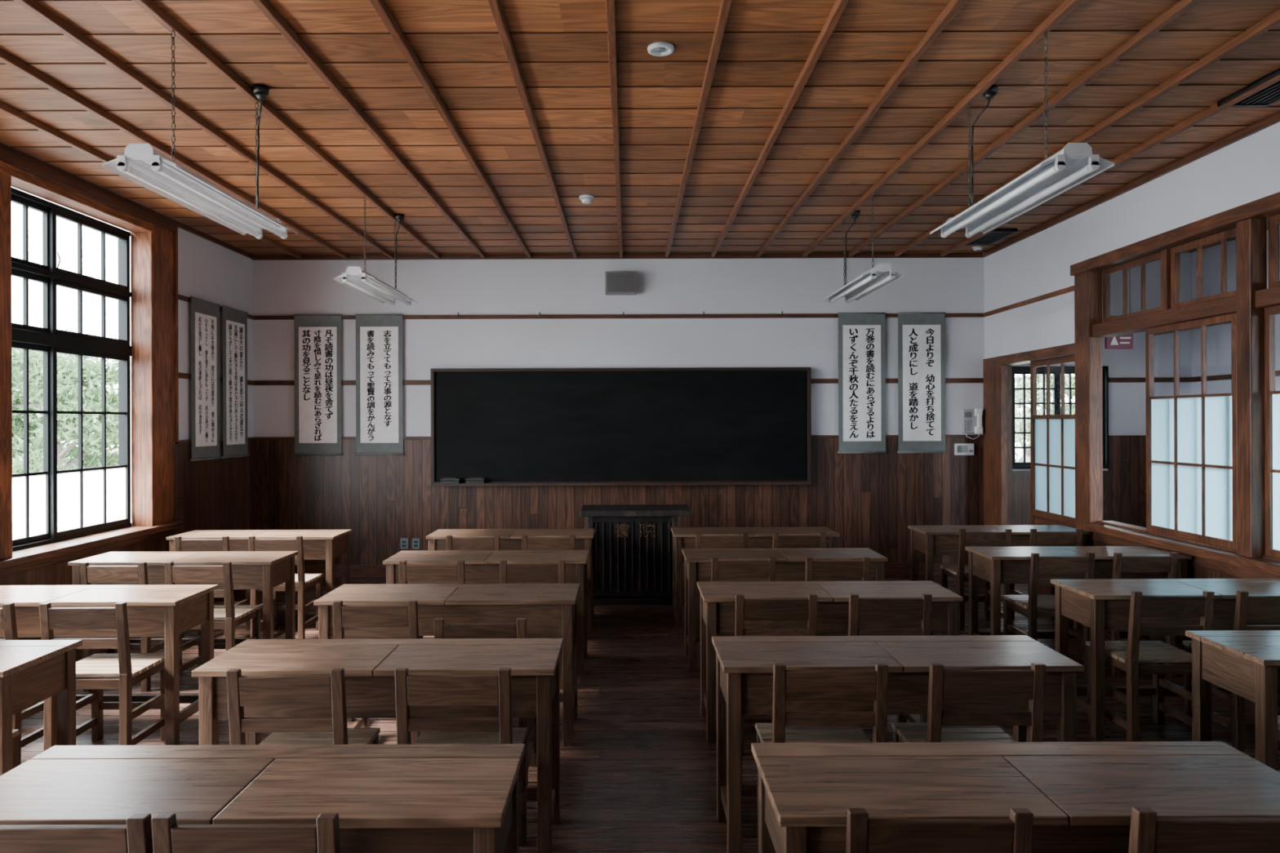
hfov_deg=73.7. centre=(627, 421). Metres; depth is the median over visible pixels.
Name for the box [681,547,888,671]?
student desk
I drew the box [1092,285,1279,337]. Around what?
trim
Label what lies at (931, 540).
student desk
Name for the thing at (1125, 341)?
hanging sign
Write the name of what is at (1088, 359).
trim
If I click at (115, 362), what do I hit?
pine tree
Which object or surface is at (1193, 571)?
trim
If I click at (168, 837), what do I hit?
wooden chair
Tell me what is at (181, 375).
trim
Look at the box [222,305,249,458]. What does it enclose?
scroll
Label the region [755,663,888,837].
wooden chair
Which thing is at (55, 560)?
trim
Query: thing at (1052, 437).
door
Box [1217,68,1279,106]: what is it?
ceiling vent
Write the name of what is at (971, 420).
wall telephone
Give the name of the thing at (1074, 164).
fluorescent light fixture
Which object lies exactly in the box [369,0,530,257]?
trim
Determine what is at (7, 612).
wooden chair
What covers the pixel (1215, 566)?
trim
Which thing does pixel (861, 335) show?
scroll
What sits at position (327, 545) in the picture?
student desk
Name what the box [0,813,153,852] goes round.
wooden chair
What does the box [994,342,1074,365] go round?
trim
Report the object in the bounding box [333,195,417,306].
fluorescent light fixture
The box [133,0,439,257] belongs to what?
trim
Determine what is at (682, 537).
student desk
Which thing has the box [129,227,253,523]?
wall
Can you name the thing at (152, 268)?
pillar
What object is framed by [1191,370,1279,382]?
trim
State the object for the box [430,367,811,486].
blackboard
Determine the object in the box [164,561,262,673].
wooden chair
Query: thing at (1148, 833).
wooden chair
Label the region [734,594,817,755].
wooden chair
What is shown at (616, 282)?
grille
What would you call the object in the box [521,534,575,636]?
wooden chair
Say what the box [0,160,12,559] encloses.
trim
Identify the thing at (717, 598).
student desk
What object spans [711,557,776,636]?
wooden chair
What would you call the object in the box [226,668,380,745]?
wooden chair
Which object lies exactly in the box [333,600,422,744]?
wooden chair
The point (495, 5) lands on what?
trim
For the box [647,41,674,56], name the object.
recessed light
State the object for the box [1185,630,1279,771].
student desk
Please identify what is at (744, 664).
student desk
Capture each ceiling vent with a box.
[966,228,1017,244]
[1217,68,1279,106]
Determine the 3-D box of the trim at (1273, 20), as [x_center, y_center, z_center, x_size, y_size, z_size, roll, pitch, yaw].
[2.509,-1.560,2.692,0.032,0.038,10.585,0,0,0]
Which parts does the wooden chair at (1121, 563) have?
leg, post, post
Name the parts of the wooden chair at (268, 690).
post, rail, seat, post, leg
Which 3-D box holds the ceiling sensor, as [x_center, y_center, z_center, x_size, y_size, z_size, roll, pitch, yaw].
[3.165,-1.561,7.720,0.100,0.039,0.100,0,0,0]
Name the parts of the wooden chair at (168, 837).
post, post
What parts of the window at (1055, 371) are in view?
sash, sash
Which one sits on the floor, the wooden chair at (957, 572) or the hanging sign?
the wooden chair at (957, 572)
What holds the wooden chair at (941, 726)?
on the floor
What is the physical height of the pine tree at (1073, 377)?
3.457 m
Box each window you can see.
[11,186,132,551]
[1012,365,1109,469]
[1098,227,1237,552]
[1262,213,1279,561]
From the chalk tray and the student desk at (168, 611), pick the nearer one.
the student desk at (168, 611)
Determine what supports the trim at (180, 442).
attached to the wall at (210, 271)
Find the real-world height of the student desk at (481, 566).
0.660 m
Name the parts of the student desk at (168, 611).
lid, rail, foot rail, lid, leg, leg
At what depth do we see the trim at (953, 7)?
4.12 m
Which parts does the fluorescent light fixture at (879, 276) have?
chain, power cord, chain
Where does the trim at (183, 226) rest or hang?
attached to the wall at (210, 271)
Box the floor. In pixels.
[21,576,1279,852]
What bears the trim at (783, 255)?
attached to the wall at (774, 285)
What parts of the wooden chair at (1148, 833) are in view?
post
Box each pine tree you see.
[11,347,118,474]
[12,355,78,462]
[42,327,118,456]
[91,361,118,456]
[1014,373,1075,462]
[1017,373,1075,448]
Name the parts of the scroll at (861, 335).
rod, rod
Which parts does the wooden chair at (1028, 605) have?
leg, seat rail, seat, post, seat rail, rail, post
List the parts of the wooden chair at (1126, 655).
leg, seat rail, post, seat, leg, seat rail, rail, seat rail, post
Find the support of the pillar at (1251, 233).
attached to the wall at (1245, 171)
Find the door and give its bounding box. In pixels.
[1030,355,1075,595]
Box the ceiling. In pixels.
[0,0,1279,255]
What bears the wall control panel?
attached to the wall at (774, 285)
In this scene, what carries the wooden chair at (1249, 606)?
on the floor
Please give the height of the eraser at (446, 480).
0.056 m
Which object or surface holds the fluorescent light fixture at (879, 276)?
hanging from the ceiling
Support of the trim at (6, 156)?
attached to the wall at (210, 271)
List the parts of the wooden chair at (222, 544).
post, post, leg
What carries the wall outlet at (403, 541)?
attached to the wall at (774, 285)
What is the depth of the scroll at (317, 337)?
7.98 m
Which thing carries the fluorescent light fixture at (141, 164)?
hanging from the ceiling
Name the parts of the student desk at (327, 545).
leg, lid, foot rail, rail, lid, leg, leg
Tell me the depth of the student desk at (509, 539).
5.99 m
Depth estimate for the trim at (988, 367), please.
7.86 m
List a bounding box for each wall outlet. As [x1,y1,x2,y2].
[400,537,408,549]
[412,537,419,549]
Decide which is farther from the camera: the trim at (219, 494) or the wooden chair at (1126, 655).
the trim at (219, 494)
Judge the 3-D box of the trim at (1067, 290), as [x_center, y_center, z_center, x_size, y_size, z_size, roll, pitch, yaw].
[3.337,-0.995,7.179,0.022,0.037,1.638,0,0,0]
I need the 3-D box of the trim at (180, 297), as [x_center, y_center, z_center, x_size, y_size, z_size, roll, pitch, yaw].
[-3.512,-0.971,7.309,0.022,0.037,1.378,0,0,0]
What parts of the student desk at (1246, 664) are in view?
leg, rail, lid, leg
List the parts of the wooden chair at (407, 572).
post, post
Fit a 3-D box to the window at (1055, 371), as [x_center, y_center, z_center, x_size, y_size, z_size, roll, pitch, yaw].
[4.040,-0.034,8.025,0.920,0.960,0.090,0,0,0]
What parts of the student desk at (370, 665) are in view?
leg, leg, lid, rail, lid, foot rail, leg, leg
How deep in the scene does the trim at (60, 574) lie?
5.23 m
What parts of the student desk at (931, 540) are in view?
leg, leg, lid, rail, lid, leg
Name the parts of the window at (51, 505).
frosted glass, sash, sash, sash, sash, sash, sash, frosted glass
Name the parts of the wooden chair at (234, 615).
post, leg, seat rail, rail, post, seat, seat rail, leg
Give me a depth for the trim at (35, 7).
4.07 m
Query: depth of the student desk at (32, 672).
2.98 m
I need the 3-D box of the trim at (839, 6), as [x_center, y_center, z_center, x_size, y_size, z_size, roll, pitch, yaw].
[0.793,-1.554,2.692,0.032,0.038,10.585,0,0,0]
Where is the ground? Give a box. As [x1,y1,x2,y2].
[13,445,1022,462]
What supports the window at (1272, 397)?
in the wall at (1245, 171)
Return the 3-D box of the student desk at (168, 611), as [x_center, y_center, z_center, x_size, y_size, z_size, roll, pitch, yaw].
[-2.606,1.139,4.014,1.170,0.660,0.400,0,0,0]
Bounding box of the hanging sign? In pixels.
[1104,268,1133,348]
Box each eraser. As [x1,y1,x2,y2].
[440,477,460,483]
[465,477,485,483]
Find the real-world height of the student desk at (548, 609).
0.660 m
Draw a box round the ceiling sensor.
[972,245,983,251]
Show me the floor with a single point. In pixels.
(638, 774)
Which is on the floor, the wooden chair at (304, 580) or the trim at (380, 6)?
the wooden chair at (304, 580)
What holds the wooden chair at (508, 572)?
on the floor
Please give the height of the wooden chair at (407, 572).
0.705 m
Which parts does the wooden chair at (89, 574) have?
post, post, leg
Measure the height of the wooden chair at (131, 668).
0.705 m
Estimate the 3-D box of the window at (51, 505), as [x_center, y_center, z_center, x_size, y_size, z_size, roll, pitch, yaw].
[-3.674,-0.308,5.558,0.113,2.162,1.435,0,0,0]
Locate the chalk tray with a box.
[431,482,811,486]
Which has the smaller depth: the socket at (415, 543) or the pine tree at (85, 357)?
the socket at (415, 543)
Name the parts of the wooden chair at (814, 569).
post, post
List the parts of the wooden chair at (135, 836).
post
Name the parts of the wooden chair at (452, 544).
post, post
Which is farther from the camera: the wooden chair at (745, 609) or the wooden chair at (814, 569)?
the wooden chair at (814, 569)
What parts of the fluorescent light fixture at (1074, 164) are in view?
chain, power cord, chain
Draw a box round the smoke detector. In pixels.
[578,194,594,204]
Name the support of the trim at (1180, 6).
attached to the ceiling
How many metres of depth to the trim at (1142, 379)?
7.99 m
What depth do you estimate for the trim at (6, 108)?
4.63 m
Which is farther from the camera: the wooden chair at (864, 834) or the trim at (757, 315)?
the trim at (757, 315)
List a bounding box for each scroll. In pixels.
[190,296,222,461]
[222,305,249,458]
[293,314,342,455]
[355,314,404,455]
[837,312,887,453]
[897,311,946,453]
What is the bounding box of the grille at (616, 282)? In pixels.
[607,272,635,291]
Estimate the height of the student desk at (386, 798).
0.660 m
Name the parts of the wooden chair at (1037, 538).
leg, post, leg, post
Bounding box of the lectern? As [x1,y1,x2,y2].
[580,504,690,604]
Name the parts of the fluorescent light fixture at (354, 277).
chain, chain, power cord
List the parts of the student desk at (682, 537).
leg, leg, lid, rail, lid, leg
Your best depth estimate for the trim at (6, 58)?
4.57 m
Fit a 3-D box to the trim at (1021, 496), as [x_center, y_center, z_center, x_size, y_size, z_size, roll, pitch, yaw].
[4.004,0.956,8.010,1.018,0.980,0.020,0,0,0]
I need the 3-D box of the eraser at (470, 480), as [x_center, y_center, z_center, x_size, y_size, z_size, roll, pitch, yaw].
[-1.408,0.551,7.875,0.180,0.056,0.056,0,0,0]
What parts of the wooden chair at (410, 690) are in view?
post, rail, seat, post, leg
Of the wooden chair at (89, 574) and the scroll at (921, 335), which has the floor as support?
the wooden chair at (89, 574)
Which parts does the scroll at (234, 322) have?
rod, rod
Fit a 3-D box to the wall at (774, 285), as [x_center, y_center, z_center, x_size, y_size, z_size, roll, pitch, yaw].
[0.840,-0.071,8.095,9.220,3.056,0.150,0,0,0]
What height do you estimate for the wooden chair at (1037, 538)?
0.705 m
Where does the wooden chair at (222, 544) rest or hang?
on the floor
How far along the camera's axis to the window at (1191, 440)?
5.16 m
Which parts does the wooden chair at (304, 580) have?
post, leg, seat rail, post, seat, seat rail, leg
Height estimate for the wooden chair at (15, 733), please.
0.705 m
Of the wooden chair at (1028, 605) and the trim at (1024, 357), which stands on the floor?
the wooden chair at (1028, 605)
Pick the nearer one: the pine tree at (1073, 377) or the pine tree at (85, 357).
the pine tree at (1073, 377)
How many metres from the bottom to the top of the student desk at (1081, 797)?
0.660 m
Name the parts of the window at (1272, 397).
sliding sash, transom sash, frosted glass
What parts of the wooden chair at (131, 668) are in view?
post, rail, seat rail, leg, seat, post, seat rail, leg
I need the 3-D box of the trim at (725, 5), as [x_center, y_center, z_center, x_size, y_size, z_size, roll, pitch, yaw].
[0.364,-1.552,2.692,0.032,0.038,10.585,0,0,0]
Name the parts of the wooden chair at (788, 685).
leg, post, seat, rail, post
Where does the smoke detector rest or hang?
attached to the ceiling
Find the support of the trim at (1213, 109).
attached to the ceiling
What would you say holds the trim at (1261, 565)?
attached to the wall at (1245, 171)
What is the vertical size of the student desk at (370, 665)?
0.660 m
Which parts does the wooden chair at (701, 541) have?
post, post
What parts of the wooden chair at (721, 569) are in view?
post, post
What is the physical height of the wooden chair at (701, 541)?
0.705 m
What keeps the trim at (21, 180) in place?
attached to the wall at (210, 271)
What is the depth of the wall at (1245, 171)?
6.08 m
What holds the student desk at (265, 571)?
on the floor
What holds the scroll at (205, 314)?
hanging from the wall at (210, 271)
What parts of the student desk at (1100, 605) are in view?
leg, leg, lid, foot rail, rail, lid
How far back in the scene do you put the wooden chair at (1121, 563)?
4.83 m
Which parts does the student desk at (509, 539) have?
leg, lid, rail, lid, leg, leg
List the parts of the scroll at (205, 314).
rod, rod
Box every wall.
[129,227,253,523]
[253,252,1191,471]
[984,121,1279,359]
[1191,226,1279,395]
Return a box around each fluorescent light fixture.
[102,29,298,239]
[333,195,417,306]
[822,192,903,303]
[929,30,1114,238]
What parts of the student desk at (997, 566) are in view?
leg, leg, lid, rail, foot rail, lid, leg, leg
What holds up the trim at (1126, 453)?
attached to the wall at (774, 285)
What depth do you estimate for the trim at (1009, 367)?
7.72 m
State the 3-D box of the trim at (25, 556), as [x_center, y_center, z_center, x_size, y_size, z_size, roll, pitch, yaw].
[-3.550,0.795,2.000,0.215,0.045,9.200,0,0,0]
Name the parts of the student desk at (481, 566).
leg, lid, foot rail, rail, lid, leg, leg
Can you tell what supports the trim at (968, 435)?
attached to the wall at (774, 285)
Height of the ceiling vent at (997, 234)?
0.034 m
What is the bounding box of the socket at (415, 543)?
[413,541,417,546]
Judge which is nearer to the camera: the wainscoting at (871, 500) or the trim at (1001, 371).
the trim at (1001, 371)
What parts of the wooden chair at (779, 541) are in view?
post, post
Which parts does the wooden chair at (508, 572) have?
post, post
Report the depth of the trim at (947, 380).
8.00 m
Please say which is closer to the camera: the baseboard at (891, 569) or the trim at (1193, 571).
the trim at (1193, 571)
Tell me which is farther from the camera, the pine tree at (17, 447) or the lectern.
the pine tree at (17, 447)
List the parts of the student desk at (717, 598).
leg, leg, lid, rail, lid, leg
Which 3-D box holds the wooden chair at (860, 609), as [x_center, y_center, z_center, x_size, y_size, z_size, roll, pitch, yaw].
[1.141,1.103,3.882,0.360,0.705,0.389,0,0,0]
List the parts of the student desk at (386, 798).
lid, rail, lid, leg, leg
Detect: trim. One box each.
[0,48,347,258]
[0,101,302,258]
[0,142,254,258]
[0,147,177,231]
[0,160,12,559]
[0,160,153,232]
[0,520,182,569]
[0,528,175,577]
[0,534,174,639]
[13,0,393,257]
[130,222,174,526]
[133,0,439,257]
[173,224,178,442]
[173,440,255,535]
[174,437,255,444]
[177,293,254,319]
[178,372,254,385]
[251,0,484,257]
[251,253,984,260]
[252,313,984,319]
[254,377,983,385]
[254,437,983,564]
[255,434,983,439]
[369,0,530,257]
[488,0,577,257]
[605,0,622,257]
[665,0,732,257]
[711,0,848,257]
[756,0,966,257]
[802,0,1083,257]
[848,0,1199,256]
[894,8,1279,256]
[940,74,1279,256]
[982,111,1279,257]
[982,285,1074,316]
[982,357,995,525]
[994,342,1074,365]
[995,364,1008,524]
[1007,365,1012,524]
[1012,470,1109,524]
[1070,191,1279,275]
[1074,270,1102,546]
[1085,522,1279,576]
[1091,531,1279,578]
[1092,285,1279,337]
[1093,539,1244,640]
[1107,435,1146,527]
[1108,377,1191,382]
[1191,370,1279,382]
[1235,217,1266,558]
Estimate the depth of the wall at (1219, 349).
7.68 m
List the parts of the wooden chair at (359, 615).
post, leg, rail, post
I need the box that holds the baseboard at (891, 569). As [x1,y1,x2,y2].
[294,563,968,577]
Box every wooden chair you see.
[0,602,44,765]
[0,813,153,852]
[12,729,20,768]
[39,602,164,751]
[80,562,182,691]
[151,813,340,852]
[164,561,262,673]
[174,536,250,638]
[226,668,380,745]
[248,536,323,639]
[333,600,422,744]
[394,667,528,844]
[399,560,465,639]
[433,617,537,800]
[446,535,500,550]
[499,560,565,689]
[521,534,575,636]
[695,533,748,634]
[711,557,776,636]
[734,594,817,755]
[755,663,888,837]
[772,532,826,634]
[804,556,870,635]
[845,808,1033,852]
[848,593,932,722]
[891,662,1045,742]
[940,528,1011,630]
[1002,552,1095,676]
[1009,528,1082,630]
[1080,552,1178,676]
[1085,591,1214,742]
[1128,807,1279,852]
[1182,591,1279,751]
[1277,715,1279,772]
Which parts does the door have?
panel, frosted glass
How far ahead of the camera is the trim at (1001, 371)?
7.60 m
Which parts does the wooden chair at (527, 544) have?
post, post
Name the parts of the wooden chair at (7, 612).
post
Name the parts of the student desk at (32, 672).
leg, lid, rail, leg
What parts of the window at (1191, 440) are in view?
transom sash, sliding sash, frosted glass, sliding sash, transom sash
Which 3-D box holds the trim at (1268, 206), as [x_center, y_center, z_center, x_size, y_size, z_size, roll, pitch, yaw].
[3.391,-1.122,1.880,0.195,0.080,8.960,0,0,0]
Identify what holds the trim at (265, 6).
attached to the ceiling
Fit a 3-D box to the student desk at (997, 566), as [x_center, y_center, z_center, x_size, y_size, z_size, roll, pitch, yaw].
[2.714,1.121,5.190,1.170,0.660,0.400,0,0,0]
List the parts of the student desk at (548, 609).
leg, leg, lid, rail, lid, foot rail, leg, leg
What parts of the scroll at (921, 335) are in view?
rod, rod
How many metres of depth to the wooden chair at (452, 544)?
5.65 m
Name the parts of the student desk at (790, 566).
leg, leg, lid, foot rail, rail, lid, leg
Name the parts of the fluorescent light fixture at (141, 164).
chain, chain, power cord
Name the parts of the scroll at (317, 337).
rod, rod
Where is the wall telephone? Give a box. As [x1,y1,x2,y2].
[960,408,983,439]
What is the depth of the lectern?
6.80 m
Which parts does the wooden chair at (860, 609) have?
post, rail, leg, post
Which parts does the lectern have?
corner post, rail, rail, corner post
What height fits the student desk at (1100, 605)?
0.660 m
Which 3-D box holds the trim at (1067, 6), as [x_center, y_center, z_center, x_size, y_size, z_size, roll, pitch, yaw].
[1.651,-1.557,2.692,0.032,0.038,10.585,0,0,0]
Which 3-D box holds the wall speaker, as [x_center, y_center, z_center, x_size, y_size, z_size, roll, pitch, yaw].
[-0.065,-1.287,7.958,0.296,0.205,0.123,0,0,0]
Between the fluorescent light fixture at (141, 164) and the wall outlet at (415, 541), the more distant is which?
the wall outlet at (415, 541)
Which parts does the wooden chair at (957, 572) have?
leg, seat rail, seat, post, rail, seat rail, leg, post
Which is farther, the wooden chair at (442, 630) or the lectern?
the lectern
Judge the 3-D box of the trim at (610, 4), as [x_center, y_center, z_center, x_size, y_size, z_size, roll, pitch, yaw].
[-0.065,-1.551,2.692,0.032,0.038,10.585,0,0,0]
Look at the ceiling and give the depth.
4.26 m
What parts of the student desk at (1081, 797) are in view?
leg, leg, lid, rail, lid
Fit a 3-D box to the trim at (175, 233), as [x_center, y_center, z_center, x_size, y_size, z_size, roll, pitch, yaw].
[-3.505,-0.681,6.603,0.035,1.686,0.035,0,0,0]
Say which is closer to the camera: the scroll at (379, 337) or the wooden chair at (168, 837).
the wooden chair at (168, 837)
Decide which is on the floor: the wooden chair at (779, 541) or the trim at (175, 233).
the wooden chair at (779, 541)
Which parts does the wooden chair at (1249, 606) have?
seat, leg, post, leg, rail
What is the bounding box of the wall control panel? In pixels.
[954,443,973,455]
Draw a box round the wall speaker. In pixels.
[604,271,636,294]
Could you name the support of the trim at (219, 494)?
attached to the wall at (210, 271)
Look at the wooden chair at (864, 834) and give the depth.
1.64 m
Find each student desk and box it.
[0,584,217,745]
[0,640,82,776]
[0,743,524,852]
[67,551,297,662]
[165,529,351,604]
[191,638,564,852]
[313,583,580,746]
[382,550,589,674]
[426,528,595,629]
[671,526,839,626]
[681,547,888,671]
[697,581,963,742]
[711,635,1084,852]
[751,741,1279,852]
[907,524,1089,601]
[964,546,1191,664]
[1050,578,1279,738]
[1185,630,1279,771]
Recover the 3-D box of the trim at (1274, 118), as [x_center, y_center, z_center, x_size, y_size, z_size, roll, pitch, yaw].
[3.332,-1.557,2.695,0.030,0.041,10.590,0,0,0]
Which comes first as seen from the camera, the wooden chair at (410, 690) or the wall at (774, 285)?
the wooden chair at (410, 690)
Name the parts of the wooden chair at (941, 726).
leg, seat rail, post, seat, rail, post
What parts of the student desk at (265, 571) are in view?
leg, leg, lid, rail, foot rail, lid, leg, leg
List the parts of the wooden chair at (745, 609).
post, rail, post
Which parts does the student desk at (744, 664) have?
leg, leg, foot rail, lid, rail, lid, leg, leg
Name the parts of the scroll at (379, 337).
rod, rod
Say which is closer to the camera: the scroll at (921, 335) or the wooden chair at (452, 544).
the wooden chair at (452, 544)

